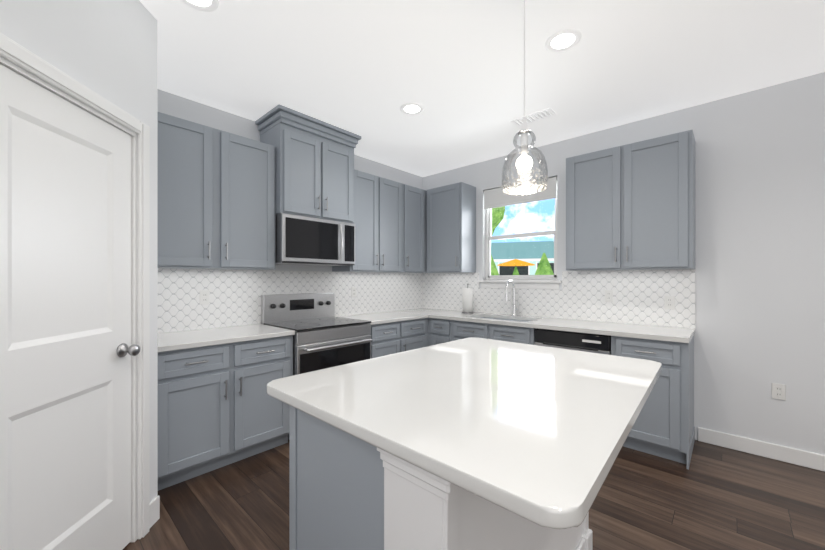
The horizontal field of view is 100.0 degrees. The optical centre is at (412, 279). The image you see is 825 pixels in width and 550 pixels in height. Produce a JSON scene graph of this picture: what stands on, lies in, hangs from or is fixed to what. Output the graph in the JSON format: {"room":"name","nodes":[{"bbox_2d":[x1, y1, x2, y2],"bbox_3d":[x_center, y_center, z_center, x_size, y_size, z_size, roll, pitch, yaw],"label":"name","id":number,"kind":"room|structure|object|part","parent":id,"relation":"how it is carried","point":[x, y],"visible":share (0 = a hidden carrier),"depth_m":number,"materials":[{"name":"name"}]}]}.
{"room":"kitchen","nodes":[
{"label":"kitchen","id":0,"kind":"room"},
{"bbox_2d":[0,0,157,501],"bbox_3d":[-1.356,-0.052,0.204,0.120,2.740,3.400,0,0,-4],"label":"wall","id":1,"kind":"structure","parent":0,"point":[107,50],"depth_m":1.61,"materials":[{"name":"paint"}]},
{"bbox_2d":[0,64,131,549],"bbox_3d":[-1.402,0.296,1.391,0.038,2.020,0.676,0,0,-4],"label":"pantry door","id":2,"kind":"structure","parent":1,"relation":"in","point":[65,321],"depth_m":1.38,"materials":[{"name":"white wood"}]},
{"bbox_2d":[117,343,139,356],"bbox_3d":[-1.371,0.343,1.670,0.088,0.066,0.088,0,0,42],"label":"door knob","id":3,"kind":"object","parent":2,"relation":"attached to","point":[123,349],"depth_m":1.66,"materials":[{"name":"silver metal"}]},
{"bbox_2d":[0,33,149,541],"bbox_3d":[-1.419,0.258,1.390,0.144,2.120,0.852,0,0,-4],"label":"door frame","id":4,"kind":"structure","parent":1,"relation":"attached to","point":[14,52],"depth_m":1.75,"materials":[{"name":"white wood"}]},
{"bbox_2d":[150,495,159,527],"bbox_3d":[-1.289,1.253,0.208,0.014,0.130,3.400,0,0,-4],"label":"baseboard","id":5,"kind":"structure","parent":1,"relation":"attached to","point":[154,510],"depth_m":1.86,"materials":[{"name":"white wood"}]},
{"bbox_2d":[158,89,422,272],"bbox_3d":[-2.223,-0.052,2.348,0.150,2.740,7.150,0,0,42],"label":"wall","id":6,"kind":"structure","parent":0,"point":[174,105],"depth_m":3.00,"materials":[{"name":"paint"}]},
{"bbox_2d":[158,112,274,269],"bbox_3d":[-1.567,-0.605,2.681,0.366,1.045,0.922,0,0,42],"label":"upper cabinet","id":7,"kind":"object","parent":6,"relation":"attached to","point":[216,198],"visible":0.88,"depth_m":2.58,"materials":[{"name":"grey wood"}]},
{"bbox_2d":[158,268,422,332],"bbox_3d":[-0.932,0.161,3.641,0.009,0.484,3.200,0,0,42],"label":"backsplash","id":8,"kind":"structure","parent":6,"relation":"attached to","point":[234,297],"depth_m":3.10,"materials":[{"name":"tile"}]},
{"bbox_2d":[200,290,208,304],"bbox_3d":[-1.685,0.148,2.804,0.008,0.114,0.070,0,0,42],"label":"electrical outlet","id":9,"kind":"object","parent":8,"relation":"attached to","point":[204,296],"visible":1,"depth_m":2.80,"materials":[{"name":"white plastic"}]},
{"bbox_2d":[255,104,361,222],"bbox_3d":[-0.962,-0.992,3.282,0.450,0.870,0.860,0,0,42],"label":"upper cabinet","id":10,"kind":"object","parent":6,"relation":"attached to","point":[314,167],"visible":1,"depth_m":3.08,"materials":[{"name":"grey wood"}]},
{"bbox_2d":[275,213,354,265],"bbox_3d":[-0.958,-0.345,3.278,0.461,0.417,0.764,0,0,42],"label":"over-the-range microwave","id":11,"kind":"object","parent":10,"relation":"attached to","point":[305,240],"visible":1,"depth_m":3.09,"materials":[{"name":"silver metal"}]},
{"bbox_2d":[332,169,401,271],"bbox_3d":[-0.473,-0.605,3.879,0.366,1.045,0.759,0,0,42],"label":"upper cabinet","id":12,"kind":"object","parent":6,"relation":"attached to","point":[378,219],"visible":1,"depth_m":3.75,"materials":[{"name":"grey wood"}]},
{"bbox_2d":[384,184,426,272],"bbox_3d":[0.031,-0.605,4.432,0.366,1.045,0.730,0,0,42],"label":"upper cabinet","id":13,"kind":"object","parent":6,"relation":"attached to","point":[414,229],"visible":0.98,"depth_m":4.22,"materials":[{"name":"grey wood"}]},
{"bbox_2d":[123,439,824,549],"bbox_3d":[0.546,1.348,-0.180,7.650,0.060,7.150,0,0,42],"label":"floor","id":14,"kind":"structure","parent":0,"point":[714,497],"depth_m":2.01,"materials":[{"name":"brown wood"}]},
{"bbox_2d":[158,324,294,490],"bbox_3d":[-1.459,0.861,2.584,0.656,0.914,0.925,0,0,42],"label":"base cabinet","id":15,"kind":"object","parent":14,"relation":"on","point":[219,406],"visible":0.88,"depth_m":2.35,"materials":[{"name":"grey wood"}]},
{"bbox_2d":[158,324,294,353],"bbox_3d":[-1.467,0.421,2.591,0.635,0.034,0.925,0,0,42],"label":"countertop","id":16,"kind":"structure","parent":15,"relation":"on","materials":[{"name":"white stone"}]},
{"bbox_2d":[261,293,371,438],"bbox_3d":[-0.858,0.731,3.187,0.706,1.175,0.762,0,0,42],"label":"range","id":17,"kind":"object","parent":14,"relation":"on","point":[324,337],"visible":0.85,"depth_m":3.11,"materials":[{"name":"silver metal"}]},
{"bbox_2d":[369,320,406,358],"bbox_3d":[-0.470,0.878,3.694,0.620,0.879,0.493,0,0,42],"label":"base cabinet","id":18,"kind":"object","parent":14,"relation":"on","point":[387,339],"depth_m":3.49,"materials":[{"name":"grey wood"}]},
{"bbox_2d":[335,312,426,323],"bbox_3d":[-0.342,0.421,3.823,0.635,0.034,0.860,0,0,42],"label":"countertop","id":19,"kind":"structure","parent":18,"relation":"on","point":[379,317],"depth_m":3.74,"materials":[{"name":"white stone"}]},
{"bbox_2d":[407,320,426,350],"bbox_3d":[-0.217,0.878,3.971,0.620,0.879,0.405,0,0,42],"label":"base cabinet","id":20,"kind":"object","parent":14,"relation":"on","point":[416,329],"depth_m":3.81,"materials":[{"name":"grey wood"}]},
{"bbox_2d":[274,397,592,549],"bbox_3d":[0.223,0.879,1.421,0.915,0.879,1.160,0,0,42],"label":"kitchen island","id":21,"kind":"object","parent":14,"relation":"on","point":[345,494],"depth_m":1.04,"materials":[{"name":"white paint"}]},
{"bbox_2d":[267,337,661,544],"bbox_3d":[0.331,0.420,1.500,1.148,0.036,1.464,0,0,42],"label":"island countertop","id":22,"kind":"structure","parent":21,"relation":"on","point":[532,433],"depth_m":1.06,"materials":[{"name":"white stone"}]},
{"bbox_2d":[427,320,450,345],"bbox_3d":[0.501,0.878,4.076,0.338,0.879,0.620,0,0,42],"label":"base cabinet","id":23,"kind":"object","parent":14,"relation":"on","point":[438,331],"depth_m":3.86,"materials":[{"name":"grey wood"}]},
{"bbox_2d":[451,320,550,344],"bbox_3d":[0.961,0.878,3.656,0.908,0.879,0.620,0,0,42],"label":"base cabinet","id":24,"kind":"object","parent":14,"relation":"on","point":[460,329],"depth_m":3.40,"materials":[{"name":"grey wood"}]},
{"bbox_2d":[534,328,610,354],"bbox_3d":[1.517,0.880,3.128,0.604,0.875,0.610,0,0,42],"label":"dishwasher","id":25,"kind":"object","parent":14,"relation":"on","point":[589,342],"visible":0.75,"depth_m":2.89,"materials":[{"name":"black plastic"}]},
{"bbox_2d":[611,336,694,469],"bbox_3d":[1.931,0.878,2.770,0.478,0.879,0.620,0,0,42],"label":"base cabinet","id":26,"kind":"object","parent":14,"relation":"on","point":[663,427],"depth_m":2.49,"materials":[{"name":"grey wood"}]},
{"bbox_2d":[399,308,694,343],"bbox_3d":[1.016,0.421,3.596,2.948,0.034,0.635,0,0,42],"label":"countertop","id":27,"kind":"structure","parent":26,"relation":"on","point":[636,331],"depth_m":3.01,"materials":[{"name":"white stone"}]},
{"bbox_2d":[483,316,518,319],"bbox_3d":[0.952,0.534,3.638,0.724,0.217,0.424,0,0,42],"label":"sink","id":28,"kind":"object","parent":27,"relation":"in","point":[484,317],"depth_m":3.82,"materials":[{"name":"silver metal"}]},
{"bbox_2d":[505,280,518,315],"bbox_3d":[1.082,0.205,3.756,0.088,0.398,0.216,0,0,42],"label":"faucet","id":29,"kind":"object","parent":27,"relation":"on","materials":[{"name":"silver metal"}]},
{"bbox_2d":[139,0,824,176],"bbox_3d":[0.546,-1.462,-0.180,7.650,0.080,7.150,0,0,42],"label":"ceiling","id":30,"kind":"structure","parent":0,"point":[366,70],"depth_m":2.27,"materials":[{"name":"paint"}]},
{"bbox_2d":[181,0,218,11],"bbox_3d":[-1.084,-1.417,1.734,0.200,0.009,0.200,0,0,42],"label":"recessed light","id":31,"kind":"object","parent":30,"relation":"in","point":[206,5],"visible":1,"depth_m":1.79,"materials":[{"name":"white plastic"}]},
{"bbox_2d":[400,103,423,114],"bbox_3d":[-0.004,-1.417,2.888,0.200,0.009,0.200,0,0,42],"label":"recessed light","id":32,"kind":"object","parent":30,"relation":"in","point":[411,108],"visible":1,"depth_m":2.88,"materials":[{"name":"white plastic"}]},
{"bbox_2d":[502,0,547,194],"bbox_3d":[0.534,-0.924,1.652,0.210,0.995,0.210,0,0,42],"label":"pendant light","id":33,"kind":"object","parent":30,"relation":"hanging from","point":[524,162],"visible":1,"depth_m":1.65,"materials":[{"name":"clear glass"}]},
{"bbox_3d":[0.534,-0.566,1.652,0.210,0.278,0.210,0,0,42],"label":"lamp shade","id":34,"kind":"part","parent":33,"relation":"part of","materials":[{"name":"clear glass"}]},
{"bbox_2d":[510,108,555,126],"bbox_3d":[1.058,-1.416,3.042,0.360,0.012,0.140,0,0,42],"label":"ceiling vent","id":35,"kind":"object","parent":30,"relation":"in","point":[542,114],"visible":0.92,"depth_m":3.01,"materials":[{"name":"metal"}]},
{"bbox_2d":[545,29,580,52],"bbox_3d":[0.897,-1.417,2.065,0.200,0.009,0.200,0,0,42],"label":"recessed light","id":36,"kind":"object","parent":30,"relation":"in","point":[562,40],"visible":1,"depth_m":2.06,"materials":[{"name":"white plastic"}]},
{"bbox_2d":[423,72,824,471],"bbox_3d":[2.957,-0.052,2.348,7.500,2.740,0.164,0,0,42],"label":"wall","id":37,"kind":"structure","parent":0,"point":[759,242],"depth_m":2.61,"materials":[{"name":"paint"}]},
{"bbox_2d":[427,182,475,272],"bbox_3d":[0.460,-0.605,4.286,0.531,1.045,0.366,0,0,42],"label":"upper cabinet","id":38,"kind":"object","parent":37,"relation":"attached to","point":[451,228],"visible":1,"depth_m":4.15,"materials":[{"name":"grey wood"}]},
{"bbox_2d":[478,280,561,289],"bbox_3d":[1.183,0.060,3.890,0.970,0.095,0.095,0,0,42],"label":"window sill","id":39,"kind":"structure","parent":37,"relation":"attached to","point":[537,284],"depth_m":3.80,"materials":[{"name":"white wood"}]},
{"bbox_2d":[484,177,556,279],"bbox_3d":[1.216,-0.532,3.927,0.880,1.090,0.116,0,0,42],"label":"window","id":40,"kind":"structure","parent":37,"relation":"in","point":[496,197],"depth_m":3.92,"materials":[{"name":"plastic"}]},
{"bbox_2d":[484,177,556,209],"bbox_3d":[1.194,-0.957,3.903,0.856,0.229,0.050,0,0,42],"label":"shade","id":41,"kind":"object","parent":40,"relation":"attached to","point":[493,198],"depth_m":3.87,"materials":[{"name":"fabric"}]},
{"bbox_2d":[423,269,694,327],"bbox_3d":[1.230,0.161,3.824,2.940,0.484,0.009,0,0,42],"label":"backsplash","id":42,"kind":"structure","parent":37,"relation":"attached to","point":[638,296],"depth_m":3.35,"materials":[{"name":"tile"}]},
{"bbox_2d":[664,296,674,308],"bbox_3d":[2.185,0.198,2.941,0.070,0.114,0.008,0,0,42],"label":"electrical outlet","id":43,"kind":"object","parent":42,"relation":"attached to","point":[669,302],"visible":1,"depth_m":2.94,"materials":[{"name":"white plastic"}]},
{"bbox_2d":[566,130,694,270],"bbox_3d":[1.856,-0.605,3.011,0.920,1.045,0.366,0,0,42],"label":"upper cabinet","id":44,"kind":"object","parent":37,"relation":"attached to","point":[631,206],"visible":1,"depth_m":2.85,"materials":[{"name":"grey wood"}]},
{"bbox_2d":[772,383,785,399],"bbox_3d":[2.663,0.818,2.516,0.070,0.114,0.008,0,0,42],"label":"electrical outlet","id":45,"kind":"object","parent":37,"relation":"attached to","point":[779,391],"visible":1,"depth_m":2.51,"materials":[{"name":"white plastic"}]},
{"label":"outside","id":46,"kind":"structure","parent":0,"visible":0},
{"bbox_2d":[491,199,554,242],"bbox_3d":[13.457,-12.182,42.941,45.315,33.000,21.131,0,0,42],"label":"sky","id":47,"kind":"structure","parent":46,"point":[528,223],"depth_m":42.67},
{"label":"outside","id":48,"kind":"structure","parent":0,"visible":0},
{"bbox_2d":[492,206,505,235],"bbox_3d":[2.816,-2.082,14.837,2.421,6.800,2.421,0,0,42],"label":"tree","id":49,"kind":"object","parent":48,"point":[499,211],"depth_m":14.15,"materials":[{"name":"green plant"}]},
{"bbox_2d":[497,259,534,265],"bbox_3d":[6.293,0.043,21.083,2.192,2.550,2.192,0,0,42],"label":"umbrella","id":50,"kind":"object","parent":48,"point":[514,262],"depth_m":20.52,"materials":[{"name":"fabric"}]},
{"bbox_2d":[491,253,553,274],"bbox_3d":[2.219,0.343,7.164,2.630,1.950,0.714,0,0,17],"label":"trees","id":51,"kind":"object","parent":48,"point":[544,265],"depth_m":6.97,"materials":[{"name":"green plant"}]},
{"bbox_2d":[491,241,553,274],"bbox_3d":[8.043,-0.807,27.336,18.800,4.250,5.820,0,0,17],"label":"house","id":52,"kind":"structure","parent":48,"point":[533,250],"depth_m":25.19,"materials":[{"name":"teal"}]}
]}

